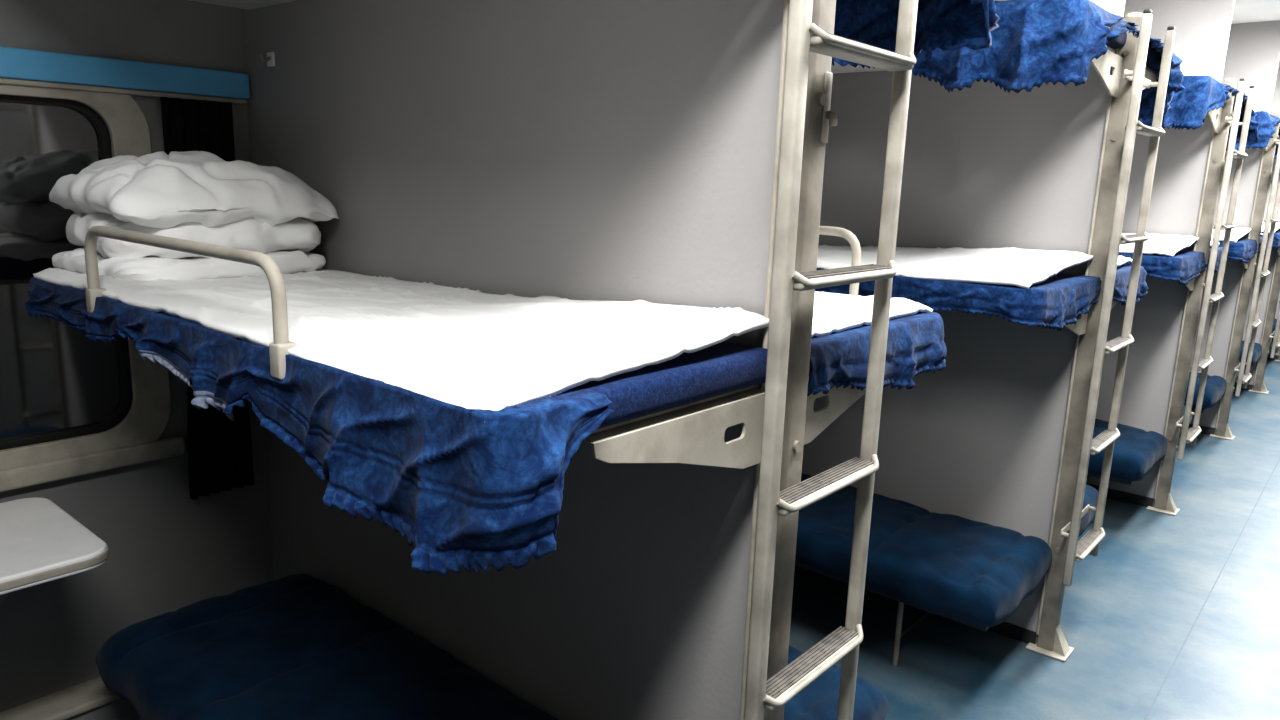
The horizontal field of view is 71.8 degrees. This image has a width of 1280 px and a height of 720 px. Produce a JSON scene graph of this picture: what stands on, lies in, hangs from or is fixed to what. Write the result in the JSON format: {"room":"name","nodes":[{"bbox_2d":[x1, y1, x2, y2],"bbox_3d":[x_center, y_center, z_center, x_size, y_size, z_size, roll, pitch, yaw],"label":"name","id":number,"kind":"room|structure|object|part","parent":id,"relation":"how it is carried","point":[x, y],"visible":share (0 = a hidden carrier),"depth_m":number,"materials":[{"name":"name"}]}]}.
{"room":"train carriage","nodes":[
{"label":"train carriage","id":0,"kind":"room"},
{"bbox_2d":[0,0,273,711],"bbox_3d":[1.727,-0.869,5.670,0.080,2.520,14.800,12,15,39],"label":"wall","id":1,"kind":"structure","parent":0,"point":[169,550],"depth_m":2.25,"materials":[{"name":"grey plastic"}]},
{"bbox_2d":[0,497,108,606],"bbox_3d":[-1.470,0.529,1.745,0.477,0.281,0.656,12,15,39],"label":"table","id":2,"kind":"object","parent":1,"relation":"attached to","point":[40,542],"visible":1,"depth_m":1.82,"materials":[{"name":"plastic"}]},
{"bbox_2d":[0,95,132,449],"bbox_3d":[-1.649,-0.151,1.781,0.022,0.810,1.110,12,15,39],"label":"seal","id":3,"kind":"object","parent":1,"relation":"attached to","point":[124,407],"visible":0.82,"depth_m":2.12,"materials":[{"name":"black rubber"}]},
{"bbox_2d":[0,102,121,440],"bbox_3d":[-1.657,-0.152,1.787,0.006,0.806,1.106,12,15,39],"label":"glass","id":4,"kind":"object","parent":3,"relation":"in","point":[53,377],"visible":0.7,"depth_m":2.07,"materials":[{"name":"black glass"}]},
{"bbox_2d":[0,78,170,469],"bbox_3d":[-1.627,-0.136,1.764,0.018,0.936,1.266,12,15,39],"label":"frame","id":5,"kind":"object","parent":1,"relation":"attached to","point":[147,418],"visible":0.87,"depth_m":2.14,"materials":[{"name":"beige paint"}]},
{"bbox_2d":[0,435,184,491],"bbox_3d":[-1.636,0.310,1.851,0.034,0.050,1.310,12,15,39],"label":"sill","id":6,"kind":"structure","parent":1,"relation":"attached to","point":[13,478],"depth_m":2.16,"materials":[{"name":"beige paint"}]},
{"bbox_2d":[0,46,249,103],"bbox_3d":[-1.605,-0.593,1.663,0.034,0.077,1.760,12,15,39],"label":"curtain pelmet","id":7,"kind":"object","parent":1,"relation":"attached to","point":[136,78],"visible":1,"depth_m":2.08,"materials":[{"name":"blue painted metal"}]},
{"bbox_3d":[-1.608,-0.562,1.671,0.024,0.012,1.740,12,15,39],"label":"rail","id":8,"kind":"part","parent":7,"relation":"part of","materials":[{"name":"beige paint"}]},
{"bbox_2d":[160,97,253,498],"bbox_3d":[-1.129,-0.146,2.325,0.027,1.035,0.175,12,15,39],"label":"window curtain","id":9,"kind":"object","parent":7,"relation":"hanging from","point":[220,455],"visible":0.34,"depth_m":2.35,"materials":[{"name":"black fabric"}]},
{"bbox_2d":[987,621,1036,643],"bbox_3d":[0.758,0.816,3.467,1.534,0.049,0.032,12,15,39],"label":"trim","id":10,"kind":"structure","parent":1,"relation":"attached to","point":[1018,633],"depth_m":3.01,"materials":[{"name":"metal"}]},
{"bbox_2d":[1086,483,1153,506],"bbox_3d":[1.932,0.577,4.810,1.534,0.049,0.032,12,15,39],"label":"trim","id":11,"kind":"structure","parent":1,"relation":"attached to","point":[1111,493],"depth_m":4.38,"materials":[{"name":"metal"}]},
{"bbox_2d":[1188,424,1214,434],"bbox_3d":[3.106,0.338,6.154,1.534,0.049,0.032,12,15,39],"label":"trim","id":12,"kind":"structure","parent":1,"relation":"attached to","point":[1205,430],"depth_m":5.68,"materials":[{"name":"metal"}]},
{"bbox_2d":[1234,382,1252,389],"bbox_3d":[4.279,0.099,7.498,1.534,0.049,0.032,12,15,39],"label":"trim","id":13,"kind":"structure","parent":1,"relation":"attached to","point":[1249,386],"depth_m":7.02,"materials":[{"name":"metal"}]},
{"bbox_2d":[1267,354,1278,359],"bbox_3d":[5.453,-0.141,8.841,1.534,0.049,0.032,12,15,39],"label":"trim","id":14,"kind":"structure","parent":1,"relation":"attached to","point":[1275,356],"depth_m":8.36,"materials":[{"name":"metal"}]},
{"bbox_2d":[789,359,1279,719],"bbox_3d":[2.764,0.617,5.029,2.970,0.060,14.800,12,15,39],"label":"floor","id":15,"kind":"structure","parent":0,"point":[1129,609],"depth_m":3.12,"materials":[{"name":"blue plastic"}]},
{"bbox_2d":[0,676,140,719],"bbox_3d":[-1.628,0.974,1.962,0.114,0.194,1.760,12,15,39],"label":"duct","id":16,"kind":"object","parent":15,"relation":"on","point":[91,699],"visible":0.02,"depth_m":2.19,"materials":[{"name":"beige paint"}]},
{"bbox_2d":[95,574,557,719],"bbox_3d":[-0.549,0.909,1.824,1.470,0.449,0.552,12,15,39],"label":"seat","id":17,"kind":"object","parent":15,"relation":"on","point":[297,646],"visible":1,"depth_m":1.93,"materials":[{"name":"fabric"}]},
{"bbox_2d":[242,0,783,719],"bbox_3d":[-0.419,-0.162,1.910,1.655,2.518,0.024,12,15,39],"label":"panel","id":18,"kind":"object","parent":15,"relation":"on","point":[600,150],"visible":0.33,"depth_m":1.68,"materials":[{"name":"laminate"}]},
{"bbox_2d":[190,0,297,9],"bbox_3d":[-0.563,-0.723,1.504,1.696,0.223,0.617,12,15,39],"label":"bunk berth","id":19,"kind":"object","parent":18,"relation":"attached to","point":[241,4],"visible":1,"depth_m":2.17,"materials":[{"name":"white fabric"}]},
{"bbox_2d":[259,52,274,66],"bbox_3d":[-0.941,-0.757,2.221,0.035,0.035,0.033,12,15,39],"label":"coat hook","id":20,"kind":"object","parent":18,"relation":"attached to","point":[270,59],"visible":1,"depth_m":2.22,"materials":[{"name":"metal"}]},
{"bbox_2d":[24,226,768,575],"bbox_3d":[-0.535,-0.057,1.599,1.565,0.336,0.616,12,15,39],"label":"bunk berth","id":21,"kind":"object","parent":18,"relation":"attached to","point":[454,420],"visible":0.95,"depth_m":1.19,"materials":[{"name":"fabric"}]},
{"bbox_2d":[85,288,105,312],"bbox_3d":[-1.020,-0.110,1.660,0.030,0.050,0.030,12,15,39],"label":"socket","id":22,"kind":"object","parent":21,"relation":"attached to","point":[92,295],"depth_m":1.64,"materials":[{"name":"beige paint"}]},
{"bbox_3d":[-0.754,-0.120,1.422,0.720,0.155,0.019,12,15,39],"label":"guard rail","id":23,"kind":"part","parent":21,"relation":"part of","materials":[{"name":"metal"}]},
{"bbox_2d":[49,151,338,280],"bbox_3d":[-1.009,-0.329,2.018,0.449,0.292,0.543,12,15,39],"label":"bedding","id":24,"kind":"object","parent":21,"relation":"on","point":[198,196],"visible":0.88,"depth_m":1.86,"materials":[{"name":"white fabric"}]},
{"bbox_2d":[52,213,325,280],"bbox_3d":[-1.013,-0.274,2.013,0.424,0.187,0.504,12,15,39],"label":"quilt","id":25,"kind":"object","parent":24,"relation":"on","point":[287,238],"depth_m":1.86,"materials":[{"name":"white fabric"}]},
{"bbox_2d":[49,151,338,227],"bbox_3d":[-1.003,-0.381,2.011,0.438,0.187,0.520,12,15,39],"label":"pillow","id":26,"kind":"object","parent":24,"relation":"on","point":[187,189],"depth_m":1.86,"materials":[{"name":"white fabric"}]},
{"bbox_2d":[269,341,296,379],"bbox_3d":[-0.489,0.000,1.216,0.030,0.050,0.030,12,15,39],"label":"socket","id":27,"kind":"object","parent":21,"relation":"attached to","point":[280,352],"depth_m":1.20,"materials":[{"name":"beige paint"}]},
{"bbox_3d":[-0.531,-0.072,1.625,1.496,0.052,0.558,12,15,39],"label":"mattress","id":28,"kind":"part","parent":21,"relation":"part of","materials":[{"name":"fabric"}]},
{"bbox_3d":[-0.538,-0.043,1.649,1.465,0.012,0.544,12,15,39],"label":"frame","id":29,"kind":"part","parent":21,"relation":"part of","materials":[{"name":"beige paint"}]},
{"bbox_2d":[804,226,946,444],"bbox_3d":[-0.121,-0.167,2.071,1.557,0.335,0.606,12,15,39],"label":"bunk berth","id":30,"kind":"object","parent":18,"relation":"attached to","point":[841,326],"visible":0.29,"depth_m":1.60,"materials":[{"name":"fabric"}]},
{"bbox_3d":[0.183,-0.254,2.155,0.770,0.180,0.019,12,15,39],"label":"guard rail","id":31,"kind":"part","parent":30,"relation":"part of","materials":[{"name":"beige metal"}]},
{"bbox_3d":[-0.143,-0.151,2.069,1.496,0.052,0.558,12,15,39],"label":"mattress","id":32,"kind":"part","parent":30,"relation":"part of","materials":[{"name":"fabric"}]},
{"bbox_2d":[834,0,999,57],"bbox_3d":[-0.128,-0.784,1.998,1.711,0.276,0.651,12,15,39],"label":"bunk berth","id":33,"kind":"object","parent":18,"relation":"attached to","point":[946,25],"visible":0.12,"depth_m":1.77,"materials":[{"name":"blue fabric"}]},
{"bbox_2d":[739,0,837,719],"bbox_3d":[0.231,0.223,1.410,0.125,2.011,0.110,12,15,39],"label":"post","id":34,"kind":"object","parent":15,"relation":"on","point":[818,115],"visible":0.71,"depth_m":1.34,"materials":[{"name":"metal"}]},
{"bbox_3d":[0.271,-0.367,1.287,0.005,0.100,0.018,12,15,39],"label":"latch plate","id":35,"kind":"part","parent":34,"relation":"part of","materials":[{"name":"beige paint"}]},
{"bbox_2d":[744,0,917,719],"bbox_3d":[0.284,0.091,1.361,0.070,1.695,0.336,12,15,39],"label":"ladder","id":36,"kind":"object","parent":34,"relation":"attached to","point":[804,37],"visible":1,"depth_m":1.30,"materials":[{"name":"metal"}]},
{"bbox_3d":[0.186,0.117,1.244,0.024,1.685,0.026,12,15,39],"label":"rail","id":37,"kind":"part","parent":36,"relation":"part of","materials":[{"name":"metal"}]},
{"bbox_3d":[0.389,0.075,1.477,0.024,1.685,0.023,12,15,39],"label":"rail","id":38,"kind":"part","parent":36,"relation":"part of","materials":[{"name":"metal"}]},
{"bbox_2d":[783,646,888,719],"bbox_3d":[-0.170,0.832,2.257,1.469,0.449,0.548,12,15,39],"label":"seat","id":39,"kind":"object","parent":15,"relation":"on","point":[819,699],"visible":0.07,"depth_m":1.89,"materials":[{"name":"fabric"}]},
{"bbox_2d":[795,473,1052,665],"bbox_3d":[0.625,0.687,3.171,1.472,0.414,0.549,12,15,39],"label":"seat","id":40,"kind":"object","parent":15,"relation":"on","point":[975,574],"visible":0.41,"depth_m":2.76,"materials":[{"name":"fabric"}]},
{"bbox_3d":[0.651,0.651,3.198,1.360,0.023,0.464,12,15,39],"label":"frame","id":41,"kind":"part","parent":40,"relation":"part of","materials":[{"name":"metal"}]},
{"bbox_3d":[0.820,0.861,2.805,0.018,0.234,0.018,12,15,39],"label":"leg","id":42,"kind":"part","parent":40,"relation":"part of","materials":[{"name":"paint"}]},
{"bbox_2d":[802,0,1125,643],"bbox_3d":[0.755,-0.401,3.253,1.655,2.518,0.024,12,15,39],"label":"panel","id":43,"kind":"object","parent":15,"relation":"on","point":[979,438],"visible":0.22,"depth_m":2.96,"materials":[{"name":"laminate"}]},
{"bbox_2d":[815,244,1101,334],"bbox_3d":[0.636,-0.280,2.951,1.553,0.248,0.612,12,15,39],"label":"bunk berth","id":44,"kind":"object","parent":43,"relation":"attached to","point":[1022,286],"visible":0.47,"depth_m":2.47,"materials":[{"name":"fabric"}]},
{"bbox_3d":[0.643,-0.311,2.969,1.496,0.052,0.558,12,15,39],"label":"mattress","id":45,"kind":"part","parent":44,"relation":"part of","materials":[{"name":"fabric"}]},
{"bbox_2d":[831,0,1139,97],"bbox_3d":[0.608,-0.931,2.833,1.720,0.274,0.652,12,15,39],"label":"bunk berth","id":46,"kind":"object","parent":43,"relation":"attached to","point":[1035,42],"visible":0.29,"depth_m":2.20,"materials":[{"name":"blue fabric"}]},
{"bbox_3d":[0.600,-0.986,2.894,1.615,0.024,0.557,12,15,39],"label":"frame","id":47,"kind":"part","parent":46,"relation":"part of","materials":[{"name":"beige metal"}]},
{"bbox_3d":[0.628,-1.017,2.857,1.594,0.052,0.558,12,15,39],"label":"mattress","id":48,"kind":"part","parent":46,"relation":"part of","materials":[{"name":"blue fabric"}]},
{"bbox_2d":[1111,256,1147,308],"bbox_3d":[1.052,-0.406,3.415,1.551,0.335,0.605,12,15,39],"label":"bunk berth","id":49,"kind":"object","parent":43,"relation":"attached to","point":[1122,277],"visible":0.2,"depth_m":2.96,"materials":[{"name":"blue fabric"}]},
{"bbox_2d":[1138,38,1184,120],"bbox_3d":[1.050,-1.022,3.340,1.718,0.285,0.654,12,15,39],"label":"bunk berth","id":50,"kind":"object","parent":43,"relation":"attached to","point":[1155,47],"visible":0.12,"depth_m":2.90,"materials":[{"name":"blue fabric"}]},
{"bbox_3d":[0.980,-1.063,3.329,1.615,0.024,0.557,12,15,39],"label":"frame","id":51,"kind":"part","parent":50,"relation":"part of","materials":[{"name":"beige metal"}]},
{"bbox_3d":[1.015,-1.096,3.300,1.594,0.052,0.558,12,15,39],"label":"mattress","id":52,"kind":"part","parent":50,"relation":"part of","materials":[{"name":"blue fabric"}]},
{"bbox_2d":[1026,12,1141,661],"bbox_3d":[1.405,-0.016,2.754,0.125,2.011,0.110,12,15,39],"label":"post","id":53,"kind":"object","parent":15,"relation":"on","point":[1051,640],"visible":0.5,"depth_m":2.75,"materials":[{"name":"metal"}]},
{"bbox_3d":[1.372,0.964,2.957,0.125,0.008,0.110,12,15,39],"label":"foot plate","id":54,"kind":"part","parent":53,"relation":"part of","materials":[{"name":"beige paint"}]},
{"bbox_2d":[1060,9,1174,585],"bbox_3d":[1.458,-0.149,2.705,0.070,1.695,0.336,12,15,39],"label":"ladder","id":55,"kind":"object","parent":53,"relation":"attached to","point":[1077,550],"visible":1,"depth_m":2.68,"materials":[{"name":"metal"}]},
{"bbox_3d":[1.562,-0.164,2.820,0.024,1.685,0.023,12,15,39],"label":"rail","id":56,"kind":"part","parent":55,"relation":"part of","materials":[{"name":"metal"}]},
{"bbox_2d":[1078,484,1097,537],"bbox_3d":[1.003,0.594,3.602,1.473,0.446,0.555,12,15,39],"label":"seat","id":57,"kind":"object","parent":15,"relation":"on","point":[1091,494],"visible":0.05,"depth_m":3.19,"materials":[{"name":"fabric"}]},
{"bbox_2d":[1087,419,1167,484],"bbox_3d":[1.799,0.447,4.517,1.469,0.414,0.550,12,15,39],"label":"seat","id":58,"kind":"object","parent":15,"relation":"on","point":[1136,451],"visible":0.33,"depth_m":3.95,"materials":[{"name":"fabric"}]},
{"bbox_3d":[1.825,0.412,4.542,1.360,0.023,0.464,12,15,39],"label":"frame","id":59,"kind":"part","parent":58,"relation":"part of","materials":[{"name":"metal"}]},
{"bbox_2d":[1086,0,1234,505],"bbox_3d":[1.928,-0.640,4.597,1.655,2.518,0.024,12,15,39],"label":"panel","id":60,"kind":"object","parent":15,"relation":"on","point":[1202,27],"visible":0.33,"depth_m":4.14,"materials":[{"name":"laminate"}]},
{"bbox_2d":[1118,233,1206,290],"bbox_3d":[1.811,-0.520,4.298,1.557,0.249,0.606,12,15,39],"label":"bunk berth","id":61,"kind":"object","parent":60,"relation":"attached to","point":[1163,257],"visible":0.24,"depth_m":3.73,"materials":[{"name":"blue fabric"}]},
{"bbox_3d":[1.817,-0.550,4.313,1.496,0.052,0.558,12,15,39],"label":"mattress","id":62,"kind":"part","parent":61,"relation":"part of","materials":[{"name":"fabric"}]},
{"bbox_2d":[1139,71,1239,133],"bbox_3d":[1.780,-1.174,4.180,1.713,0.272,0.648,12,15,39],"label":"bunk berth","id":63,"kind":"object","parent":60,"relation":"attached to","point":[1202,95],"visible":0.28,"depth_m":3.52,"materials":[{"name":"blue fabric"}]},
{"bbox_2d":[1205,240,1221,276],"bbox_3d":[2.225,-0.646,4.760,1.556,0.335,0.607,12,15,39],"label":"bunk berth","id":64,"kind":"object","parent":60,"relation":"attached to","point":[1219,248],"visible":0.06,"depth_m":4.30,"materials":[{"name":"blue fabric"}]},
{"bbox_2d":[1227,93,1259,144],"bbox_3d":[2.224,-1.266,4.677,1.727,0.271,0.647,12,15,39],"label":"bunk berth","id":65,"kind":"object","parent":60,"relation":"attached to","point":[1252,137],"visible":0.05,"depth_m":4.33,"materials":[{"name":"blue fabric"}]},
{"bbox_3d":[2.189,-1.335,4.644,1.594,0.052,0.558,12,15,39],"label":"mattress","id":66,"kind":"part","parent":65,"relation":"part of","materials":[{"name":"fabric"}]},
{"bbox_2d":[1179,406,1191,435],"bbox_3d":[2.176,0.353,4.945,1.471,0.448,0.558,12,15,39],"label":"seat","id":67,"kind":"object","parent":15,"relation":"on","point":[1184,406],"visible":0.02,"depth_m":4.56,"materials":[{"name":"leather"}]},
{"bbox_2d":[1146,78,1236,515],"bbox_3d":[2.578,-0.255,4.098,0.125,2.011,0.110,12,15,39],"label":"post","id":68,"kind":"object","parent":15,"relation":"on","point":[1164,502],"visible":0.78,"depth_m":4.10,"materials":[{"name":"metal"}]},
{"bbox_3d":[2.545,0.725,4.301,0.125,0.008,0.110,12,15,39],"label":"foot plate","id":69,"kind":"part","parent":68,"relation":"part of","materials":[{"name":"beige paint"}]},
{"bbox_2d":[1175,78,1254,459],"bbox_3d":[2.631,-0.388,4.049,0.070,1.695,0.336,12,15,39],"label":"ladder","id":70,"kind":"object","parent":68,"relation":"attached to","point":[1187,436],"visible":1,"depth_m":4.02,"materials":[{"name":"metal"}]},
{"bbox_2d":[1184,372,1226,412],"bbox_3d":[2.973,0.210,5.858,1.469,0.412,0.560,12,15,39],"label":"seat","id":71,"kind":"object","parent":15,"relation":"on","point":[1215,388],"visible":0.2,"depth_m":5.27,"materials":[{"name":"fabric"}]},
{"bbox_3d":[2.999,0.172,5.886,1.360,0.023,0.464,12,15,39],"label":"frame","id":72,"kind":"part","parent":71,"relation":"part of","materials":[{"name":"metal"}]},
{"bbox_2d":[1144,458,1279,719],"bbox_3d":[3.251,0.687,4.615,0.004,0.001,14.780,12,15,39],"label":"trim","id":73,"kind":"structure","parent":15,"relation":"on","point":[1279,458],"depth_m":3.28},
{"bbox_2d":[1190,21,1279,434],"bbox_3d":[3.102,-0.879,5.940,1.655,2.518,0.024,12,15,39],"label":"panel","id":74,"kind":"object","parent":15,"relation":"on","point":[1253,49],"visible":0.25,"depth_m":5.36,"materials":[{"name":"laminate"}]},
{"bbox_2d":[1211,226,1257,268],"bbox_3d":[2.988,-0.758,5.640,1.551,0.246,0.607,12,15,39],"label":"bunk berth","id":75,"kind":"object","parent":74,"relation":"attached to","point":[1242,249],"visible":0.16,"depth_m":5.05,"materials":[{"name":"blue fabric"}]},
{"bbox_2d":[1226,109,1279,150],"bbox_3d":[2.953,-1.414,5.520,1.716,0.272,0.653,12,15,39],"label":"bunk berth","id":76,"kind":"object","parent":74,"relation":"attached to","point":[1267,121],"visible":0.17,"depth_m":4.83,"materials":[{"name":"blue fabric"}]},
{"bbox_2d":[1257,233,1267,255],"bbox_3d":[3.400,-0.885,6.105,1.554,0.335,0.610,12,15,39],"label":"bunk berth","id":77,"kind":"object","parent":74,"relation":"attached to","point":[1261,235],"visible":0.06,"depth_m":5.56,"materials":[{"name":"blue fabric"}]},
{"bbox_2d":[1274,126,1279,155],"bbox_3d":[3.397,-1.506,6.030,1.713,0.270,0.658,12,15,39],"label":"bunk berth","id":78,"kind":"object","parent":74,"relation":"attached to","point":[1278,138],"visible":0.02,"depth_m":5.74,"materials":[{"name":"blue fabric"}]},
{"bbox_2d":[1210,110,1279,439],"bbox_3d":[3.752,-0.495,5.441,0.125,2.011,0.110,12,15,39],"label":"post","id":79,"kind":"object","parent":15,"relation":"on","point":[1223,431],"visible":0.75,"depth_m":5.45,"materials":[{"name":"metal"}]},
{"bbox_3d":[3.719,0.486,5.645,0.125,0.008,0.110,12,15,39],"label":"foot plate","id":80,"kind":"part","parent":79,"relation":"part of","materials":[{"name":"beige paint"}]},
{"bbox_2d":[1234,139,1279,396],"bbox_3d":[3.805,-0.627,5.392,0.070,1.695,0.336,12,15,39],"label":"ladder","id":81,"kind":"object","parent":79,"relation":"attached to","point":[1243,378],"visible":1,"depth_m":5.39,"materials":[{"name":"metal"}]},
{"bbox_3d":[3.910,-0.642,5.507,0.024,1.685,0.023,12,15,39],"label":"rail","id":82,"kind":"part","parent":81,"relation":"part of","materials":[{"name":"metal"}]},
{"bbox_2d":[1239,340,1261,370],"bbox_3d":[4.147,-0.030,7.204,1.473,0.411,0.556,12,15,39],"label":"seat","id":83,"kind":"object","parent":15,"relation":"on","point":[1257,352],"visible":0.12,"depth_m":6.63,"materials":[{"name":"leather"}]},
{"bbox_2d":[1235,60,1279,389],"bbox_3d":[4.276,-1.119,7.284,1.655,2.518,0.024,12,15,39],"label":"panel","id":84,"kind":"object","parent":15,"relation":"on","point":[1276,96],"visible":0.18,"depth_m":6.85,"materials":[{"name":"laminate"}]},
{"bbox_2d":[1261,222,1279,254],"bbox_3d":[4.162,-1.000,6.984,1.556,0.252,0.609,12,15,39],"label":"bunk berth","id":85,"kind":"object","parent":84,"relation":"attached to","point":[1276,239],"visible":0.06,"depth_m":6.36,"materials":[{"name":"fabric"}]},
{"bbox_2d":[1249,252,1279,393],"bbox_3d":[4.926,-0.734,6.785,0.125,2.011,0.110,12,15,39],"label":"post","id":86,"kind":"object","parent":15,"relation":"on","point":[1259,385],"visible":1,"depth_m":6.88,"materials":[{"name":"metal"}]},
{"bbox_3d":[4.893,0.247,6.988,0.125,0.008,0.110,12,15,39],"label":"foot plate","id":87,"kind":"part","parent":86,"relation":"part of","materials":[{"name":"beige paint"}]},
{"bbox_2d":[1269,301,1279,357],"bbox_3d":[4.979,-0.866,6.736,0.070,1.695,0.336,12,15,39],"label":"ladder","id":88,"kind":"object","parent":86,"relation":"attached to","point":[1275,345],"visible":1,"depth_m":6.76,"materials":[{"name":"metal"}]},
{"bbox_3d":[5.083,-0.881,6.851,0.024,1.685,0.023,12,15,39],"label":"rail","id":89,"kind":"part","parent":88,"relation":"part of","materials":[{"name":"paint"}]},
{"bbox_2d":[1271,319,1276,341],"bbox_3d":[5.319,-0.270,8.547,1.471,0.412,0.560,12,15,39],"label":"seat","id":90,"kind":"object","parent":15,"relation":"on","point":[1275,320],"visible":0.02,"depth_m":7.92,"materials":[{"name":"leather"}]},
{"bbox_2d":[1269,291,1279,358],"bbox_3d":[5.449,-1.358,8.628,1.655,2.518,0.024,12,15,39],"label":"panel","id":91,"kind":"object","parent":15,"relation":"on","point":[1278,303],"visible":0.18,"depth_m":8.31,"materials":[{"name":"laminate"}]},
{"bbox_2d":[1231,0,1279,59],"bbox_3d":[2.849,-1.908,4.505,2.970,0.060,14.800,12,15,39],"label":"ceiling","id":92,"kind":"structure","parent":0,"point":[1244,11],"depth_m":4.94,"materials":[{"name":"white paint"}]}
]}

